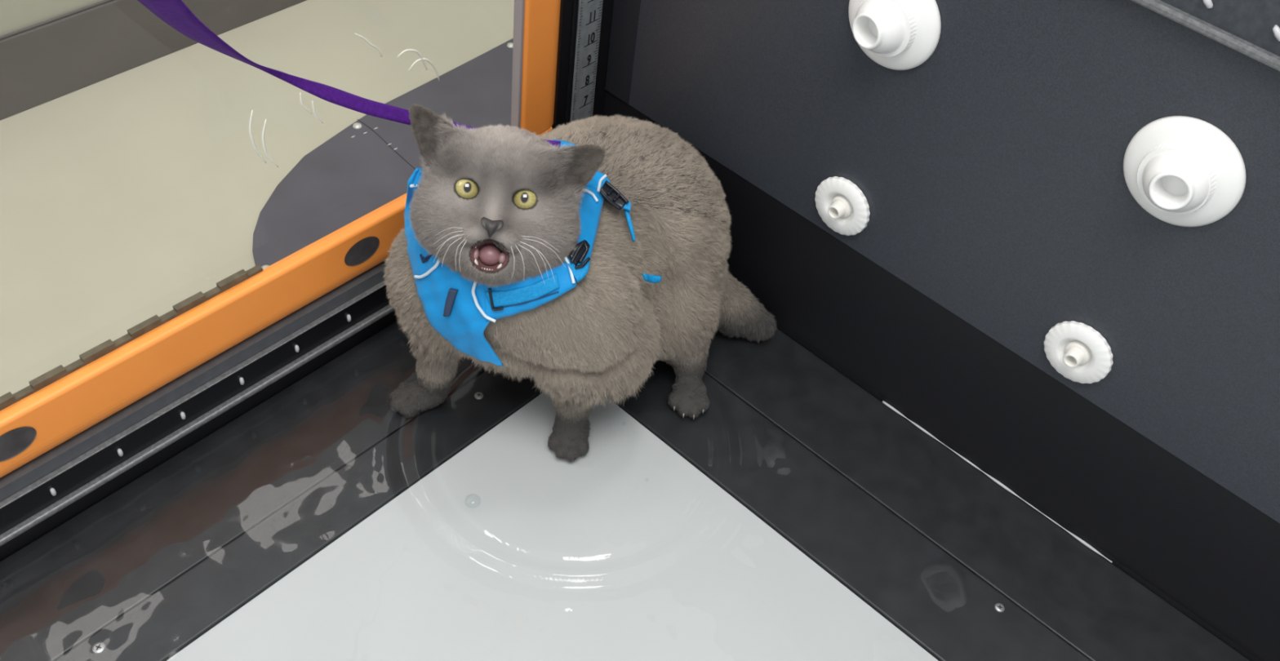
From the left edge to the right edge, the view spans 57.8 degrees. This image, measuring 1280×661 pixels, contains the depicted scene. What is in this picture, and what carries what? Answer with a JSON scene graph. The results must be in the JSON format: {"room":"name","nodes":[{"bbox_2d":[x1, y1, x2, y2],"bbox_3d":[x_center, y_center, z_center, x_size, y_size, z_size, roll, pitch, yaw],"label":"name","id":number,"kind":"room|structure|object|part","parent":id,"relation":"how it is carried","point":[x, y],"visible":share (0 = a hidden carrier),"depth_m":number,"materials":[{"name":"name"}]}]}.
{"room":"animal hydrotherapy tank","nodes":[
{"label":"animal hydrotherapy tank","id":0,"kind":"room"},
{"bbox_2d":[0,0,102,36],"bbox_3d":[-0.762,-0.759,1.159,0.076,1.220,3.800,37,53,24],"label":"wall","id":1,"kind":"structure","parent":0,"point":[15,15],"depth_m":1.49,"materials":[{"name":"beige"}]},
{"bbox_2d":[0,0,306,119],"bbox_3d":[-0.788,-0.359,1.542,0.008,0.112,3.800,37,53,24],"label":"baseboard","id":2,"kind":"structure","parent":1,"relation":"attached to","point":[45,61],"depth_m":1.57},
{"bbox_2d":[0,0,514,396],"bbox_3d":[-0.546,-0.116,1.460,0.694,0.050,3.800,37,53,24],"label":"floor","id":3,"kind":"structure","parent":0,"point":[126,197],"depth_m":1.52,"materials":[{"name":"beige plastic"}]},
{"bbox_2d":[252,114,425,269],"bbox_3d":[-0.406,-0.190,1.509,0.164,0.009,0.315,37,53,24],"label":"plate","id":4,"kind":"object","parent":3,"relation":"on","point":[362,166],"depth_m":1.51,"materials":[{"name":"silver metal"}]},
{"bbox_2d":[385,38,513,128],"bbox_3d":[-0.223,-0.339,1.676,0.159,0.009,0.253,37,53,24],"label":"plate","id":5,"kind":"object","parent":3,"relation":"on","point":[477,93],"depth_m":1.67,"materials":[{"name":"silver metal"}]},
{"bbox_2d":[0,0,613,561],"bbox_3d":[-0.507,-0.027,0.767,0.030,0.720,1.400,37,53,24],"label":"door jamb","id":6,"kind":"structure","parent":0,"point":[69,512],"depth_m":1.13,"materials":[{"name":"black"}]},
{"bbox_2d":[0,0,560,546],"bbox_3d":[-0.483,-0.133,0.644,0.030,0.872,1.400,37,53,24],"label":"door","id":7,"kind":"structure","parent":6,"relation":"in","point":[64,413],"depth_m":1.02,"materials":[{"name":"orange paint"}]},
{"bbox_3d":[-0.518,0.157,0.943,0.010,0.038,1.400,37,53,24],"label":"pin rail","id":8,"kind":"part","parent":7,"relation":"part of","materials":[{"name":"black metal"}]},
{"bbox_3d":[-0.547,0.124,0.878,0.014,0.064,1.322,37,53,24],"label":"rail","id":9,"kind":"part","parent":7,"relation":"part of","materials":[{"name":"orange metal"}]},
{"bbox_3d":[-0.090,-0.453,0.921,0.011,0.756,0.004,37,53,24],"label":"edge trim","id":10,"kind":"part","parent":7,"relation":"part of","materials":[{"name":"grey metal"}]},
{"bbox_3d":[-0.070,-0.467,0.937,0.014,0.756,0.054,37,53,24],"label":"post","id":11,"kind":"part","parent":7,"relation":"part of","materials":[{"name":"orange paint"}]},
{"bbox_2d":[564,0,575,124],"bbox_3d":[-0.045,-0.439,1.000,0.003,0.880,0.003,3,47,-6],"label":"seal","id":12,"kind":"object","parent":6,"relation":"attached to","point":[574,6],"visible":0.53,"depth_m":1.18,"materials":[{"name":"black"}]},
{"bbox_2d":[569,0,603,123],"bbox_3d":[-0.029,-0.449,1.012,0.003,0.880,0.034,37,53,24],"label":"ruler","id":13,"kind":"object","parent":6,"relation":"attached to","point":[589,11],"visible":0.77,"depth_m":1.19,"materials":[{"name":"metal"}]},
{"bbox_2d":[604,0,1279,523],"bbox_3d":[0.498,-0.065,0.797,1.430,0.503,0.030,37,53,24],"label":"wall","id":14,"kind":"structure","parent":0,"point":[988,170],"depth_m":0.95,"materials":[{"name":"black plastic"}]},
{"bbox_2d":[605,0,640,103],"bbox_3d":[0.008,-0.427,1.068,0.034,0.503,0.021,37,53,24],"label":"trim","id":15,"kind":"structure","parent":14,"relation":"attached to","point":[625,16],"depth_m":1.20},
{"bbox_2d":[814,176,870,235],"bbox_3d":[0.187,-0.115,1.091,0.060,0.060,0.017,37,53,24],"label":"jet nozzle","id":16,"kind":"object","parent":14,"relation":"attached to","point":[840,203],"visible":1,"depth_m":1.09,"materials":[{"name":"white plastic"}]},
{"bbox_3d":[0.186,-0.114,1.090,0.016,0.016,0.014,37,53,24],"label":"spout","id":17,"kind":"part","parent":16,"relation":"part of","materials":[{"name":"white plastic"}]},
{"bbox_2d":[848,0,941,70],"bbox_3d":[0.197,-0.248,0.943,0.087,0.087,0.037,37,53,24],"label":"jet nozzle","id":18,"kind":"object","parent":14,"relation":"attached to","point":[895,34],"visible":1,"depth_m":0.93,"materials":[{"name":"white plastic"}]},
{"bbox_2d":[602,89,1279,660],"bbox_3d":[0.461,0.180,1.058,1.430,0.216,0.029,37,53,24],"label":"baseboard","id":19,"kind":"structure","parent":14,"relation":"attached to","point":[1204,550],"depth_m":1.08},
{"bbox_2d":[1044,320,1113,383],"bbox_3d":[0.370,0.022,0.986,0.060,0.060,0.017,37,53,24],"label":"jet nozzle","id":20,"kind":"object","parent":14,"relation":"attached to","point":[1076,350],"visible":1,"depth_m":0.98,"materials":[{"name":"white plastic"}]},
{"bbox_3d":[0.369,0.023,0.985,0.016,0.016,0.014,37,53,24],"label":"spout","id":21,"kind":"part","parent":20,"relation":"part of","materials":[{"name":"white plastic"}]},
{"bbox_2d":[1123,115,1245,226],"bbox_3d":[0.385,-0.107,0.837,0.087,0.087,0.038,37,53,24],"label":"jet nozzle","id":22,"kind":"object","parent":14,"relation":"attached to","point":[1183,171],"visible":1,"depth_m":0.83,"materials":[{"name":"white plastic"}]},
{"bbox_2d":[1130,0,1279,71],"bbox_3d":[0.617,-0.046,0.631,1.100,0.056,0.011,37,53,24],"label":"rail","id":23,"kind":"object","parent":14,"relation":"attached to","point":[1251,28],"visible":1,"depth_m":0.77,"materials":[{"name":"metal"}]},
{"bbox_3d":[0.070,0.721,0.718,1.730,0.110,2.000,37,53,24],"label":"floor","id":24,"kind":"structure","parent":0,"visible":0},
{"bbox_2d":[0,320,489,660],"bbox_3d":[-0.539,0.261,0.919,0.111,0.020,1.145,37,53,24],"label":"plank","id":25,"kind":"object","parent":24,"relation":"on","point":[67,585],"visible":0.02,"depth_m":1.03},
{"bbox_2d":[55,366,542,660],"bbox_3d":[-0.477,0.308,0.884,0.056,0.020,1.145,37,53,24],"label":"plank","id":26,"kind":"object","parent":24,"relation":"on","point":[181,612],"visible":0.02,"depth_m":1.02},
{"bbox_2d":[92,642,105,653],"bbox_3d":[-0.433,0.254,0.927,0.010,0.002,0.010,37,53,24],"label":"screw","id":27,"kind":"object","parent":26,"relation":"on","point":[98,648],"visible":1,"depth_m":0.93,"materials":[{"name":"silver metal"}]},
{"bbox_2d":[474,391,483,399],"bbox_3d":[-0.159,0.064,1.144,0.009,0.002,0.009,37,53,24],"label":"screw","id":28,"kind":"object","parent":26,"relation":"on","point":[478,395],"visible":1,"depth_m":1.14,"materials":[{"name":"silver metal"}]},
{"bbox_2d":[166,391,937,660],"bbox_3d":[-0.026,0.648,0.632,1.179,0.018,1.146,37,53,24],"label":"belt","id":29,"kind":"object","parent":24,"relation":"on","point":[623,550],"visible":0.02,"depth_m":1.02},
{"bbox_3d":[-0.018,0.532,0.712,1.338,0.004,1.338,37,53,24],"label":"water","id":30,"kind":"object","parent":29,"relation":"on","visible":0},
{"bbox_2d":[382,103,777,462],"bbox_3d":[-0.048,-0.069,1.062,0.266,0.329,0.380,31,50,20],"label":"cat","id":31,"kind":"object","parent":30,"relation":"on","point":[499,205],"visible":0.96,"depth_m":1.01},
{"bbox_2d":[137,0,560,148],"bbox_3d":[-0.197,-0.188,0.819,0.095,0.294,0.356,32,51,21],"label":"leash","id":32,"kind":"object","parent":31,"relation":"attached to","point":[175,13],"visible":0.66,"depth_m":0.80,"materials":[{"name":"purple fabric"}]},
{"bbox_2d":[404,138,661,366],"bbox_3d":[-0.096,-0.078,0.997,0.205,0.141,0.158,-17,52,-23],"label":"harness","id":33,"kind":"object","parent":31,"relation":"attached to","point":[460,310],"visible":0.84,"depth_m":0.95,"materials":[{"name":"blue fabric"}]},
{"bbox_3d":[-0.169,-0.055,0.966,0.039,0.141,0.154,-25,55,-28],"label":"chest panel","id":34,"kind":"part","parent":33,"relation":"part of","materials":[{"name":"blue fabric"}]},
{"bbox_2d":[611,360,1089,660],"bbox_3d":[0.333,0.298,1.009,1.349,0.020,0.096,37,53,24],"label":"plank","id":35,"kind":"object","parent":24,"relation":"on","point":[937,602],"visible":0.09,"depth_m":1.08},
{"bbox_2d":[994,603,1004,612],"bbox_3d":[0.323,0.248,1.039,0.009,0.002,0.009,37,53,24],"label":"screw","id":36,"kind":"object","parent":35,"relation":"on","point":[999,607],"visible":1,"depth_m":1.04,"materials":[{"name":"silver metal"}]},
{"bbox_2d":[704,328,1249,660],"bbox_3d":[0.402,0.248,1.066,1.349,0.020,0.106,37,53,24],"label":"plank","id":37,"kind":"object","parent":24,"relation":"on","point":[1086,601],"visible":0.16,"depth_m":1.11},
{"bbox_2d":[882,400,1112,563],"bbox_3d":[0.346,0.145,1.139,0.263,0.003,0.003,37,53,24],"label":"sealant line","id":38,"kind":"object","parent":37,"relation":"on","point":[997,482],"visible":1,"depth_m":1.13,"materials":[{"name":"grey"}]}
]}

